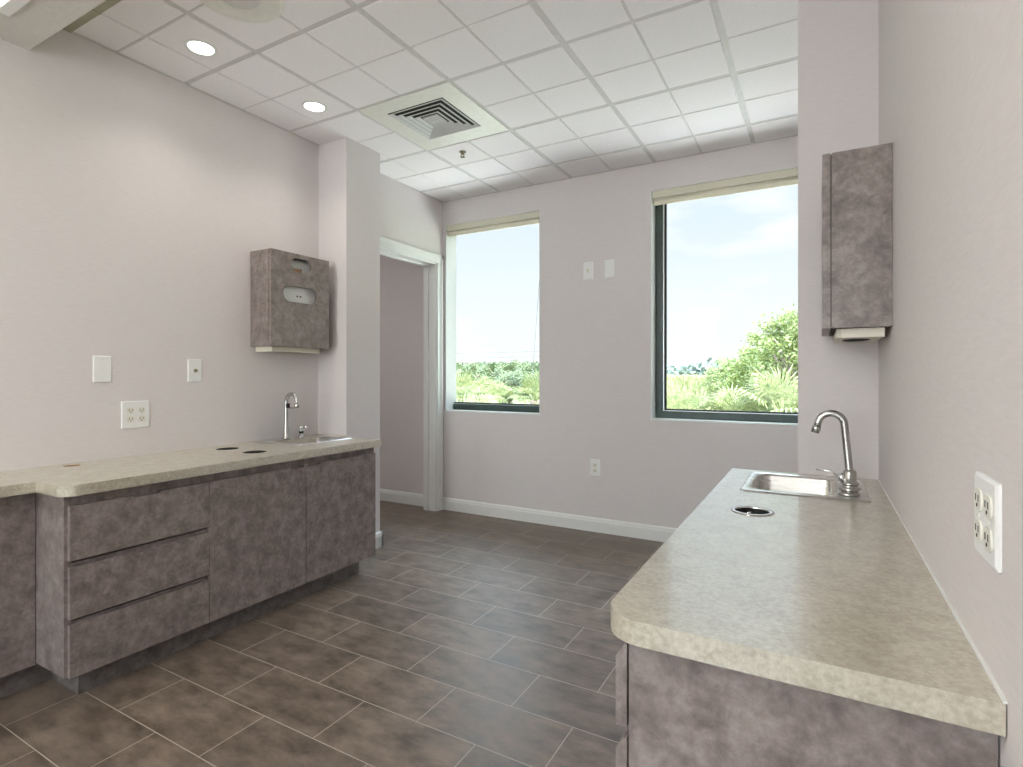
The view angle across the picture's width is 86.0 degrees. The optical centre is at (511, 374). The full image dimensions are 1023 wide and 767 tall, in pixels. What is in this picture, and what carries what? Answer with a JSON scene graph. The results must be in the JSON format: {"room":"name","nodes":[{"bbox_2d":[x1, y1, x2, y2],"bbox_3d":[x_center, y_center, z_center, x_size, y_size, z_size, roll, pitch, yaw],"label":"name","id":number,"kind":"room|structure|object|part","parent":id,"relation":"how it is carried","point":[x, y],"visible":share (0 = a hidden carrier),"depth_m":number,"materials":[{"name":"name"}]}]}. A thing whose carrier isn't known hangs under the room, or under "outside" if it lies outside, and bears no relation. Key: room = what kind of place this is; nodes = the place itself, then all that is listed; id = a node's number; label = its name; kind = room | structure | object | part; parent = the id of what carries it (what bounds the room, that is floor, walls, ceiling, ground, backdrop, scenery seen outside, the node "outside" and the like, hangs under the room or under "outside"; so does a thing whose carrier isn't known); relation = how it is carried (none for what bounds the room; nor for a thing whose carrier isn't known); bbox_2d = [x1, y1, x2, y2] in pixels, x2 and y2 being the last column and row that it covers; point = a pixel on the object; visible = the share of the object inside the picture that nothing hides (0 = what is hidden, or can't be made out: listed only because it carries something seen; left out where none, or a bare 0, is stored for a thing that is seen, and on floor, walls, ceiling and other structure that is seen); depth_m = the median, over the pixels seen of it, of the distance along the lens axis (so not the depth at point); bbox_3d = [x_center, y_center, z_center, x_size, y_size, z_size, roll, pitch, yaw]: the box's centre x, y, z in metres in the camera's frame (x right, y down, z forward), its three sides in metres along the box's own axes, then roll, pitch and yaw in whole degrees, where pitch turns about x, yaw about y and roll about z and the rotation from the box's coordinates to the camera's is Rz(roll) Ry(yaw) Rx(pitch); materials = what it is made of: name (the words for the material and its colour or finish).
{"room":"medical exam room","nodes":[
{"label":"medical exam room","id":0,"kind":"room"},
{"bbox_2d":[0,0,105,49],"bbox_3d":[-1.434,-1.417,0.036,2.911,0.267,3.263,0,0,29],"label":"ceiling","id":1,"kind":"structure","parent":0,"point":[36,21],"depth_m":1.98,"materials":[{"name":"paint"}]},
{"bbox_2d":[0,0,30,15],"bbox_3d":[-1.821,-1.278,1.271,0.610,0.008,1.221,0,0,29],"label":"recessed light","id":2,"kind":"object","parent":1,"relation":"in","point":[7,7],"visible":1,"depth_m":1.89,"materials":[{"name":"white paint"}]},
{"bbox_2d":[0,29,442,471],"bbox_3d":[-2.113,-0.205,1.927,0.120,2.649,6.100,0,0,29],"label":"wall","id":3,"kind":"structure","parent":0,"point":[136,201],"depth_m":2.52,"materials":[{"name":"white paint"}]},
{"bbox_2d":[63,0,121,32],"bbox_3d":[-0.605,-1.437,1.520,2.911,0.026,0.137,0,0,29],"label":"trim","id":4,"kind":"structure","parent":3,"relation":"attached to","point":[107,4],"depth_m":2.18,"materials":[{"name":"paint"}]},
{"bbox_2d":[93,356,111,381],"bbox_3d":[-1.782,-0.022,2.389,0.007,0.115,0.072,0,0,29],"label":"blank plate","id":5,"kind":"object","parent":3,"relation":"attached to","point":[102,365],"visible":1,"depth_m":2.39,"materials":[{"name":"white plastic"}]},
{"bbox_2d":[121,400,148,428],"bbox_3d":[-1.716,0.183,2.505,0.008,0.125,0.117,0,0,29],"label":"wall outlet","id":6,"kind":"object","parent":3,"relation":"attached to","point":[134,414],"visible":1,"depth_m":2.50,"materials":[{"name":"white plastic"}]},
{"bbox_2d":[126,407,134,413],"bbox_3d":[-1.725,0.164,2.484,0.003,0.028,0.033,0,0,29],"label":"receptacle","id":7,"kind":"object","parent":6,"relation":"attached to","point":[129,410],"depth_m":2.48,"materials":[{"name":"beige plastic"}]},
{"bbox_2d":[126,416,134,421],"bbox_3d":[-1.725,0.203,2.484,0.003,0.028,0.033,0,0,29],"label":"receptacle","id":8,"kind":"object","parent":6,"relation":"attached to","point":[128,418],"depth_m":2.48,"materials":[{"name":"beige plastic"}]},
{"bbox_2d":[138,407,145,412],"bbox_3d":[-1.703,0.164,2.524,0.003,0.028,0.033,0,0,29],"label":"receptacle","id":9,"kind":"object","parent":6,"relation":"attached to","point":[140,409],"depth_m":2.52,"materials":[{"name":"beige plastic"}]},
{"bbox_2d":[138,415,145,421],"bbox_3d":[-1.703,0.203,2.524,0.003,0.028,0.033,0,0,29],"label":"receptacle","id":10,"kind":"object","parent":6,"relation":"attached to","point":[141,418],"depth_m":2.52,"materials":[{"name":"beige plastic"}]},
{"bbox_2d":[187,359,201,381],"bbox_3d":[-1.578,-0.019,2.740,0.020,0.115,0.071,0,0,29],"label":"cable plate","id":11,"kind":"object","parent":3,"relation":"attached to","point":[194,366],"visible":1,"depth_m":2.74,"materials":[{"name":"white plastic"}]},
{"bbox_2d":[250,248,328,348],"bbox_3d":[-1.263,-0.414,3.145,0.174,0.522,0.397,0,0,29],"label":"upper cabinet","id":12,"kind":"object","parent":3,"relation":"attached to","point":[276,321],"visible":0.98,"depth_m":3.01,"materials":[{"name":"laminate"}]},
{"bbox_2d":[256,260,319,353],"bbox_3d":[-1.276,-0.389,3.148,0.127,0.528,0.350,0,0,29],"label":"dispenser","id":13,"kind":"object","parent":12,"relation":"attached to","point":[292,294],"visible":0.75,"depth_m":3.14,"materials":[{"name":"white plastic"}]},
{"bbox_2d":[256,346,319,353],"bbox_3d":[-1.274,-0.139,3.147,0.121,0.027,0.350,0,0,29],"label":"tray","id":14,"kind":"object","parent":13,"relation":"on","point":[266,348],"depth_m":3.08,"materials":[{"name":"beige plastic"}]},
{"bbox_2d":[380,236,442,510],"bbox_3d":[-0.849,0.070,4.174,0.144,2.098,0.914,0,0,29],"label":"door frame","id":15,"kind":"structure","parent":3,"relation":"in","point":[432,263],"depth_m":4.50,"materials":[{"name":"white paint"}]},
{"bbox_2d":[71,31,797,202],"bbox_3d":[-0.046,-1.434,2.776,2.659,0.012,2.600,0,0,29],"label":"trim","id":16,"kind":"structure","parent":3,"relation":"attached to","point":[73,32],"depth_m":3.32,"materials":[{"name":"paint"}]},
{"bbox_2d":[0,500,663,766],"bbox_3d":[-1.838,1.169,1.830,5.606,0.100,6.200,0,0,29],"label":"floor","id":17,"kind":"structure","parent":0,"point":[465,639],"depth_m":2.00,"materials":[{"name":"tile"}]},
{"bbox_2d":[0,493,50,698],"bbox_3d":[-1.990,0.764,1.716,0.298,0.710,0.813,0,0,29],"label":"base cabinet","id":18,"kind":"object","parent":17,"relation":"on","point":[19,671],"visible":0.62,"depth_m":1.91,"materials":[{"name":"laminate"}]},
{"bbox_3d":[-1.881,0.722,1.624,0.018,0.618,0.748,0,0,29],"label":"door","id":19,"kind":"part","parent":18,"relation":"part of","materials":[{"name":"laminate"}]},
{"bbox_2d":[35,447,374,693],"bbox_3d":[-1.360,0.764,2.610,0.524,0.710,1.476,0,0,29],"label":"base cabinet","id":20,"kind":"object","parent":17,"relation":"on","point":[127,580],"visible":0.93,"depth_m":2.19,"materials":[{"name":"laminate"}]},
{"bbox_3d":[-1.377,0.938,2.062,0.018,0.178,0.483,0,0,29],"label":"drawer","id":21,"kind":"part","parent":20,"relation":"part of","materials":[{"name":"laminate"}]},
{"bbox_3d":[-1.377,0.742,2.062,0.018,0.175,0.483,0,0,29],"label":"drawer","id":22,"kind":"part","parent":20,"relation":"part of","materials":[{"name":"laminate"}]},
{"bbox_3d":[-1.377,0.538,2.062,0.018,0.185,0.483,0,0,29],"label":"drawer","id":23,"kind":"part","parent":20,"relation":"part of","materials":[{"name":"laminate"}]},
{"bbox_2d":[0,434,380,497],"bbox_3d":[-1.526,0.390,2.286,0.555,0.037,2.302,0,0,29],"label":"countertop","id":24,"kind":"structure","parent":20,"relation":"on","point":[95,476],"depth_m":2.23,"materials":[{"name":"stone"}]},
{"bbox_2d":[216,447,237,449],"bbox_3d":[-1.420,0.432,2.741,0.105,0.120,0.105,0,0,29],"label":"waste hole","id":25,"kind":"object","parent":24,"relation":"in","point":[228,448],"visible":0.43,"depth_m":2.79,"materials":[{"name":"black plastic"}]},
{"bbox_2d":[243,451,265,452],"bbox_3d":[-1.230,0.432,2.627,0.105,0.120,0.105,0,0,29],"label":"waste hole","id":26,"kind":"object","parent":24,"relation":"in","point":[246,451],"visible":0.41,"depth_m":2.67,"materials":[{"name":"black plastic"}]},
{"bbox_2d":[282,392,299,438],"bbox_3d":[-1.246,0.234,3.098,0.123,0.266,0.042,0,0,29],"label":"faucet","id":27,"kind":"object","parent":24,"relation":"on","point":[286,404],"visible":1,"depth_m":3.11,"materials":[{"name":"silver metal"}]},
{"bbox_2d":[257,434,350,444],"bbox_3d":[-1.168,0.440,3.112,0.356,0.148,0.380,0,0,29],"label":"sink","id":28,"kind":"object","parent":24,"relation":"in","point":[321,438],"visible":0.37,"depth_m":3.14,"materials":[{"name":"silver metal"}]},
{"bbox_2d":[298,426,307,436],"bbox_3d":[-1.216,0.334,3.201,0.070,0.066,0.038,0,0,29],"label":"soap dispenser","id":29,"kind":"object","parent":28,"relation":"on","point":[301,431],"visible":1,"depth_m":3.20,"materials":[{"name":"silver metal"}]},
{"bbox_3d":[-1.139,0.737,2.488,0.018,0.581,0.488,0,0,29],"label":"door","id":30,"kind":"part","parent":20,"relation":"part of","materials":[{"name":"laminate"}]},
{"bbox_3d":[-0.900,0.737,2.915,0.018,0.581,0.482,0,0,29],"label":"door","id":31,"kind":"part","parent":20,"relation":"part of","materials":[{"name":"laminate"}]},
{"bbox_2d":[616,642,997,766],"bbox_3d":[0.728,0.765,1.398,0.462,0.707,1.482,0,0,29],"label":"base cabinet","id":32,"kind":"object","parent":17,"relation":"on","point":[675,711],"visible":0.27,"depth_m":0.77,"materials":[{"name":"laminate"}]},
{"bbox_3d":[0.290,0.675,1.071,0.018,0.217,0.486,0,0,29],"label":"drawer","id":33,"kind":"part","parent":32,"relation":"part of","materials":[{"name":"laminate"}]},
{"bbox_3d":[0.290,0.486,1.071,0.018,0.130,0.486,0,0,29],"label":"drawer","id":34,"kind":"part","parent":32,"relation":"part of","materials":[{"name":"laminate"}]},
{"bbox_2d":[611,468,1007,736],"bbox_3d":[0.715,0.388,1.392,0.482,0.040,1.508,0,0,29],"label":"countertop","id":35,"kind":"structure","parent":32,"relation":"on","point":[831,596],"depth_m":0.88,"materials":[{"name":"stone"}]},
{"bbox_2d":[731,505,774,515],"bbox_3d":[0.653,0.440,1.487,0.110,0.144,0.110,0,0,29],"label":"waste hole","id":36,"kind":"object","parent":35,"relation":"in","point":[743,509],"visible":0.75,"depth_m":1.52,"materials":[{"name":"black plastic"}]},
{"bbox_2d":[740,471,870,501],"bbox_3d":[0.975,0.440,1.832,0.356,0.148,0.380,0,0,29],"label":"sink","id":37,"kind":"object","parent":35,"relation":"in","point":[764,482],"visible":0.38,"depth_m":1.95,"materials":[{"name":"silver metal"}]},
{"bbox_2d":[811,410,860,496],"bbox_3d":[1.060,0.240,1.730,0.168,0.255,0.144,0,0,-23],"label":"faucet","id":38,"kind":"object","parent":35,"relation":"on","point":[848,485],"visible":1,"depth_m":1.71,"materials":[{"name":"silver metal"}]},
{"bbox_3d":[1.010,0.319,1.738,0.078,0.034,0.027,0,0,29],"label":"lever","id":39,"kind":"part","parent":38,"relation":"part of","materials":[{"name":"silver metal"}]},
{"bbox_3d":[1.018,0.236,1.733,0.116,0.247,0.022,0,0,29],"label":"spout","id":40,"kind":"part","parent":38,"relation":"part of","materials":[{"name":"silver metal"}]},
{"bbox_3d":[1.060,0.362,1.730,0.058,0.010,0.195,0,0,29],"label":"deck plate","id":41,"kind":"part","parent":38,"relation":"part of","materials":[{"name":"silver metal"}]},
{"bbox_2d":[319,137,379,532],"bbox_3d":[-1.030,-0.180,3.494,0.240,2.599,0.290,0,0,29],"label":"column","id":42,"kind":"structure","parent":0,"point":[349,170],"depth_m":3.40,"materials":[{"name":"white paint"}]},
{"bbox_2d":[375,531,382,548],"bbox_3d":[-1.021,1.069,3.497,0.254,0.100,0.304,0,0,29],"label":"baseboard","id":43,"kind":"structure","parent":42,"relation":"attached to","point":[378,535],"depth_m":3.54,"materials":[{"name":"white paint"}]},
{"bbox_2d":[74,0,797,201],"bbox_3d":[0.028,-1.490,2.650,3.011,0.120,2.847,0,0,29],"label":"ceiling","id":44,"kind":"structure","parent":0,"point":[579,87],"depth_m":2.58,"materials":[{"name":"paint"}]},
{"bbox_2d":[184,39,217,56],"bbox_3d":[-1.360,-1.429,2.403,0.132,0.005,0.132,0,0,29],"label":"recessed light","id":45,"kind":"object","parent":44,"relation":"in","point":[202,48],"visible":1,"depth_m":2.40,"materials":[{"name":"white paint"}]},
{"bbox_2d":[199,0,282,22],"bbox_3d":[-1.031,-1.425,2.061,0.322,0.010,0.322,0,0,29],"label":"ceiling speaker","id":46,"kind":"object","parent":44,"relation":"attached to","point":[253,11],"visible":1,"depth_m":2.13,"materials":[{"name":"plastic"}]},
{"bbox_2d":[222,0,259,8],"bbox_3d":[-1.031,-1.422,2.061,0.155,0.004,0.155,0,0,29],"label":"grille","id":47,"kind":"object","parent":46,"relation":"attached to","point":[229,4],"depth_m":2.11,"materials":[{"name":"metal"}]},
{"bbox_2d":[301,101,326,112],"bbox_3d":[-1.053,-1.429,2.931,0.132,0.005,0.132,0,0,29],"label":"recessed light","id":48,"kind":"object","parent":44,"relation":"in","point":[311,106],"visible":1,"depth_m":2.92,"materials":[{"name":"white paint"}]},
{"bbox_2d":[359,81,508,149],"bbox_3d":[-0.421,-1.428,3.087,0.598,0.012,0.598,0,0,29],"label":"ceiling vent","id":49,"kind":"object","parent":44,"relation":"in","point":[439,115],"visible":1,"depth_m":3.05,"materials":[{"name":"metal"}]},
{"bbox_2d":[459,150,465,157],"bbox_3d":[-0.314,-1.412,3.524,0.044,0.036,0.044,0,0,29],"label":"sprinkler","id":50,"kind":"object","parent":44,"relation":"attached to","point":[462,152],"visible":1,"depth_m":3.52,"materials":[{"name":"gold metal"}]},
{"bbox_2d":[380,136,797,527],"bbox_3d":[-0.347,-0.205,4.516,5.386,2.649,0.145,0,0,29],"label":"wall","id":51,"kind":"structure","parent":0,"point":[595,333],"depth_m":3.94,"materials":[{"name":"white paint"}]},
{"bbox_2d":[380,489,422,505],"bbox_3d":[-1.708,1.069,5.187,2.355,0.100,0.014,0,0,29],"label":"baseboard","id":52,"kind":"structure","parent":51,"relation":"attached to","point":[409,498],"depth_m":4.76,"materials":[{"name":"white paint"}]},
{"bbox_2d":[446,210,539,414],"bbox_3d":[-0.131,-0.466,4.395,0.870,1.542,0.147,0,0,29],"label":"trim","id":53,"kind":"structure","parent":51,"relation":"attached to","point":[450,241],"depth_m":4.58,"materials":[{"name":"white paint"}]},
{"bbox_2d":[447,211,538,236],"bbox_3d":[-0.146,-1.187,4.366,0.856,0.091,0.071,0,0,29],"label":"roller blind","id":54,"kind":"object","parent":51,"relation":"attached to","point":[530,218],"visible":0.82,"depth_m":4.33,"materials":[{"name":"fabric"}]},
{"bbox_2d":[453,402,538,412],"bbox_3d":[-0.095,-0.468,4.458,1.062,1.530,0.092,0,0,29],"label":"window sill","id":55,"kind":"structure","parent":51,"relation":"in","point":[509,407],"depth_m":4.42,"materials":[{"name":"metal"}]},
{"bbox_2d":[443,497,676,541],"bbox_3d":[0.586,1.069,3.904,2.656,0.100,0.014,0,0,29],"label":"baseboard","id":56,"kind":"structure","parent":51,"relation":"attached to","point":[593,524],"depth_m":4.01,"materials":[{"name":"white paint"}]},
{"bbox_2d":[583,262,592,279],"bbox_3d":[0.546,-0.742,3.924,0.072,0.126,0.018,0,0,29],"label":"light switch","id":57,"kind":"object","parent":51,"relation":"attached to","point":[587,266],"visible":1,"depth_m":3.92,"materials":[{"name":"white plastic"}]},
{"bbox_2d":[590,459,599,476],"bbox_3d":[0.595,0.664,3.902,0.073,0.120,0.008,0,0,29],"label":"wall outlet","id":58,"kind":"object","parent":51,"relation":"attached to","point":[594,463],"visible":1,"depth_m":3.90,"materials":[{"name":"white plastic"}]},
{"bbox_2d":[605,259,613,277],"bbox_3d":[0.687,-0.741,3.851,0.068,0.126,0.007,0,0,29],"label":"blank plate","id":59,"kind":"object","parent":51,"relation":"attached to","point":[609,264],"visible":1,"depth_m":3.85,"materials":[{"name":"white plastic"}]},
{"bbox_2d":[651,166,797,425],"bbox_3d":[1.375,-0.468,3.553,0.907,1.554,0.147,0,0,29],"label":"trim","id":60,"kind":"structure","parent":51,"relation":"attached to","point":[653,208],"depth_m":3.73,"materials":[{"name":"white dark painted metal"}]},
{"bbox_2d":[652,168,797,205],"bbox_3d":[1.359,-1.192,3.525,0.893,0.097,0.071,0,0,29],"label":"roller blind","id":61,"kind":"object","parent":51,"relation":"attached to","point":[787,177],"visible":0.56,"depth_m":3.48,"materials":[{"name":"fabric"}]},
{"bbox_2d":[656,204,797,422],"bbox_3d":[1.400,-0.470,3.598,0.899,1.542,0.051,0,0,29],"label":"window","id":62,"kind":"structure","parent":51,"relation":"in","point":[662,411],"depth_m":3.77,"materials":[{"name":"metal"}]},
{"bbox_2d":[798,0,878,479],"bbox_3d":[1.521,-0.180,2.597,0.252,2.599,1.382,0,0,29],"label":"column","id":63,"kind":"structure","parent":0,"point":[838,40],"depth_m":2.01,"materials":[{"name":"white paint"}]},
{"bbox_2d":[879,0,1022,766],"bbox_3d":[0.605,-0.205,0.578,0.120,2.649,6.400,0,0,29],"label":"wall","id":64,"kind":"structure","parent":0,"point":[951,71],"depth_m":0.83,"materials":[{"name":"white paint"}]},
{"bbox_2d":[822,143,892,335],"bbox_3d":[1.106,-0.399,1.777,0.174,0.522,0.397,0,0,29],"label":"upper cabinet","id":65,"kind":"object","parent":64,"relation":"attached to","point":[857,184],"visible":0.98,"depth_m":1.60,"materials":[{"name":"laminate"}]},
{"bbox_3d":[1.039,-0.399,1.814,0.021,0.522,0.397,0,0,29],"label":"door","id":66,"kind":"part","parent":65,"relation":"part of","materials":[{"name":"laminate"}]},
{"bbox_2d":[834,327,884,342],"bbox_3d":[1.119,-0.374,1.773,0.127,0.528,0.350,0,0,29],"label":"dispenser","id":67,"kind":"object","parent":65,"relation":"attached to","point":[858,334],"visible":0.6,"depth_m":1.64,"materials":[{"name":"white plastic"}]},
{"bbox_2d":[974,471,1001,573],"bbox_3d":[0.589,0.179,0.681,0.008,0.105,0.104,0,0,29],"label":"wall outlet","id":68,"kind":"object","parent":64,"relation":"attached to","point":[987,491],"visible":1,"depth_m":0.66,"materials":[{"name":"white plastic"}]},
{"bbox_2d":[974,487,982,510],"bbox_3d":[0.598,0.160,0.702,0.003,0.028,0.033,0,0,29],"label":"receptacle","id":69,"kind":"object","parent":68,"relation":"attached to","point":[978,491],"depth_m":0.70,"materials":[{"name":"beige plastic"}]},
{"bbox_2d":[974,518,982,541],"bbox_3d":[0.598,0.199,0.702,0.003,0.028,0.033,0,0,29],"label":"receptacle","id":70,"kind":"object","parent":68,"relation":"attached to","point":[978,522],"depth_m":0.70,"materials":[{"name":"beige plastic"}]},
{"bbox_2d":[983,494,992,519],"bbox_3d":[0.576,0.160,0.662,0.003,0.028,0.033,0,0,29],"label":"receptacle","id":71,"kind":"object","parent":68,"relation":"attached to","point":[987,498],"depth_m":0.66,"materials":[{"name":"beige plastic"}]},
{"bbox_2d":[983,526,992,551],"bbox_3d":[0.576,0.199,0.662,0.003,0.028,0.033,0,0,29],"label":"receptacle","id":72,"kind":"object","parent":68,"relation":"attached to","point":[987,530],"depth_m":0.66,"materials":[{"name":"beige plastic"}]},
{"label":"outside","id":73,"kind":"structure","parent":0,"visible":0},
{"bbox_2d":[456,375,699,403],"bbox_3d":[104.699,0.968,187.212,640.000,2.139,420.000,0,0,29],"label":"field","id":74,"kind":"structure","parent":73,"point":[668,375],"depth_m":38.08,"materials":[{"name":"green plant"}]},
{"bbox_2d":[456,362,484,375],"bbox_3d":[-2.942,0.527,33.047,3.152,2.627,2.877,0,0,-28],"label":"tree","id":75,"kind":"object","parent":74,"relation":"on","point":[473,368],"visible":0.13,"depth_m":32.66,"materials":[{"name":"green plant"}]},
{"bbox_2d":[456,366,489,401],"bbox_3d":[-2.293,0.710,27.185,2.846,2.372,2.597,0,0,-19],"label":"tree","id":76,"kind":"object","parent":74,"relation":"on","point":[467,369],"visible":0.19,"depth_m":26.86,"materials":[{"name":"green plant"}]},
{"bbox_2d":[456,368,493,402],"bbox_3d":[-1.268,0.925,14.419,2.119,2.239,2.055,0,0,29],"label":"fan palm","id":77,"kind":"object","parent":74,"relation":"on","point":[462,379],"visible":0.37,"depth_m":14.36,"materials":[{"name":"green plant"}]},
{"bbox_2d":[465,362,487,375],"bbox_3d":[-2.435,0.420,39.655,2.944,2.688,3.226,0,0,-10],"label":"tree","id":78,"kind":"object","parent":74,"relation":"on","point":[482,364],"visible":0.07,"depth_m":39.32,"materials":[{"name":"green plant"}]},
{"bbox_2d":[465,375,503,402],"bbox_3d":[-1.051,1.001,21.260,1.911,2.083,1.970,0,0,-30],"label":"fan palm","id":79,"kind":"object","parent":74,"relation":"on","point":[484,377],"visible":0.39,"depth_m":21.03,"materials":[{"name":"green plant"}]},
{"bbox_2d":[472,379,522,402],"bbox_3d":[-0.376,1.084,16.794,1.929,1.927,1.837,0,0,29],"label":"fan palm","id":80,"kind":"object","parent":74,"relation":"on","point":[502,389],"visible":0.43,"depth_m":16.74,"materials":[{"name":"green plant"}]},
{"bbox_2d":[483,361,521,397],"bbox_3d":[-0.699,0.537,31.622,2.856,2.607,3.129,0,0,-1],"label":"tree","id":81,"kind":"object","parent":74,"relation":"on","point":[492,367],"visible":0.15,"depth_m":31.49,"materials":[{"name":"green plant"}]},
{"bbox_2d":[490,366,528,402],"bbox_3d":[0.026,0.713,26.596,2.576,2.352,2.823,0,0,8],"label":"tree","id":82,"kind":"object","parent":74,"relation":"on","point":[503,375],"visible":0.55,"depth_m":26.25,"materials":[{"name":"green plant"}]},
{"bbox_2d":[495,359,528,376],"bbox_3d":[0.067,0.311,39.308,3.466,2.888,3.163,0,0,17],"label":"tree","id":83,"kind":"object","parent":74,"relation":"on","point":[519,364],"visible":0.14,"depth_m":38.63,"materials":[{"name":"green plant"}]},
{"bbox_2d":[510,371,538,403],"bbox_3d":[0.745,0.958,15.648,1.994,2.172,2.055,0,0,45],"label":"fan palm","id":84,"kind":"object","parent":74,"relation":"on","point":[533,386],"visible":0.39,"depth_m":15.46,"materials":[{"name":"green plant"}]},
{"bbox_2d":[514,368,538,401],"bbox_3d":[1.753,0.680,25.550,2.909,2.424,2.655,0,0,35],"label":"tree","id":85,"kind":"object","parent":74,"relation":"on","point":[536,372],"visible":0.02,"depth_m":25.34,"materials":[{"name":"green plant"}]},
{"bbox_2d":[520,363,538,399],"bbox_3d":[1.531,0.581,30.308,3.021,2.517,2.757,0,0,26],"label":"tree","id":86,"kind":"object","parent":74,"relation":"on","point":[535,366],"visible":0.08,"depth_m":30.05,"materials":[{"name":"green plant"}]},
{"bbox_2d":[475,357,721,374],"bbox_3d":[-2.122,-0.954,201.770,324.232,9.440,27.858,0,0,29],"label":"treeline","id":87,"kind":"object","parent":74,"relation":"on","point":[688,368],"visible":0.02,"depth_m":164.75,"materials":[{"name":"plant"}]},
{"bbox_2d":[667,380,713,409],"bbox_3d":[3.042,1.065,9.727,1.969,1.966,1.875,0,0,29],"label":"fan palm","id":88,"kind":"object","parent":74,"relation":"on","point":[680,394],"visible":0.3,"depth_m":9.61,"materials":[{"name":"green plant"}]},
{"bbox_2d":[667,373,750,409],"bbox_3d":[14.537,0.739,62.950,58.368,2.385,87.476,0,0,29],"label":"marsh grass","id":89,"kind":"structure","parent":74,"relation":"on","point":[686,380],"depth_m":44.37,"materials":[{"name":"plant"}]},
{"bbox_2d":[695,354,739,409],"bbox_3d":[6.155,0.724,15.412,1.879,2.613,1.740,0,0,3],"label":"leafy tree","id":90,"kind":"object","parent":74,"relation":"on","point":[710,372],"visible":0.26,"depth_m":15.46,"materials":[{"name":"green plant"}]},
{"bbox_2d":[698,382,766,410],"bbox_3d":[3.768,1.084,9.382,1.929,1.927,1.837,0,0,-14],"label":"fan palm","id":91,"kind":"object","parent":74,"relation":"on","point":[725,404],"visible":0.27,"depth_m":9.26,"materials":[{"name":"green plant"}]},
{"bbox_2d":[710,342,777,410],"bbox_3d":[5.889,0.611,13.271,2.042,2.840,1.892,0,0,20],"label":"leafy tree","id":92,"kind":"object","parent":74,"relation":"on","point":[743,351],"visible":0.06,"depth_m":13.47,"materials":[{"name":"green plant"}]},
{"bbox_2d":[719,323,796,411],"bbox_3d":[5.473,0.471,11.381,2.081,3.124,2.246,0,0,-4],"label":"leafy tree","id":93,"kind":"object","parent":74,"relation":"on","point":[742,364],"visible":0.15,"depth_m":11.36,"materials":[{"name":"green plant"}]},
{"bbox_2d":[732,377,784,411],"bbox_3d":[4.951,1.046,10.947,2.008,2.006,1.912,0,0,17],"label":"fan palm","id":94,"kind":"object","parent":74,"relation":"on","point":[744,389],"visible":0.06,"depth_m":10.96,"materials":[{"name":"green plant"}]},
{"bbox_2d":[728,366,797,411],"bbox_3d":[4.351,0.925,8.859,2.055,2.239,2.119,0,0,1],"label":"fan palm","id":95,"kind":"object","parent":74,"relation":"on","point":[767,386],"visible":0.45,"depth_m":8.84,"materials":[{"name":"green plant"}]},
{"bbox_2d":[738,303,797,412],"bbox_3d":[5.439,0.358,10.051,2.232,3.351,2.410,0,0,-36],"label":"leafy tree","id":96,"kind":"object","parent":74,"relation":"on","point":[785,342],"visible":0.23,"depth_m":9.99,"materials":[{"name":"green plant"}]},
{"bbox_3d":[1.374,-2.831,22.147,0.320,9.500,1.800,0,0,29],"label":"utility pole","id":97,"kind":"object","parent":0,"visible":0},
{"bbox_2d":[530,289,538,398],"bbox_3d":[1.036,-2.456,22.335,0.747,8.852,0.022,0,0,29],"label":"overhead cable","id":98,"kind":"object","parent":97,"relation":"attached to","point":[538,289],"visible":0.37,"depth_m":22.36,"materials":[{"name":"grey"}]}
]}

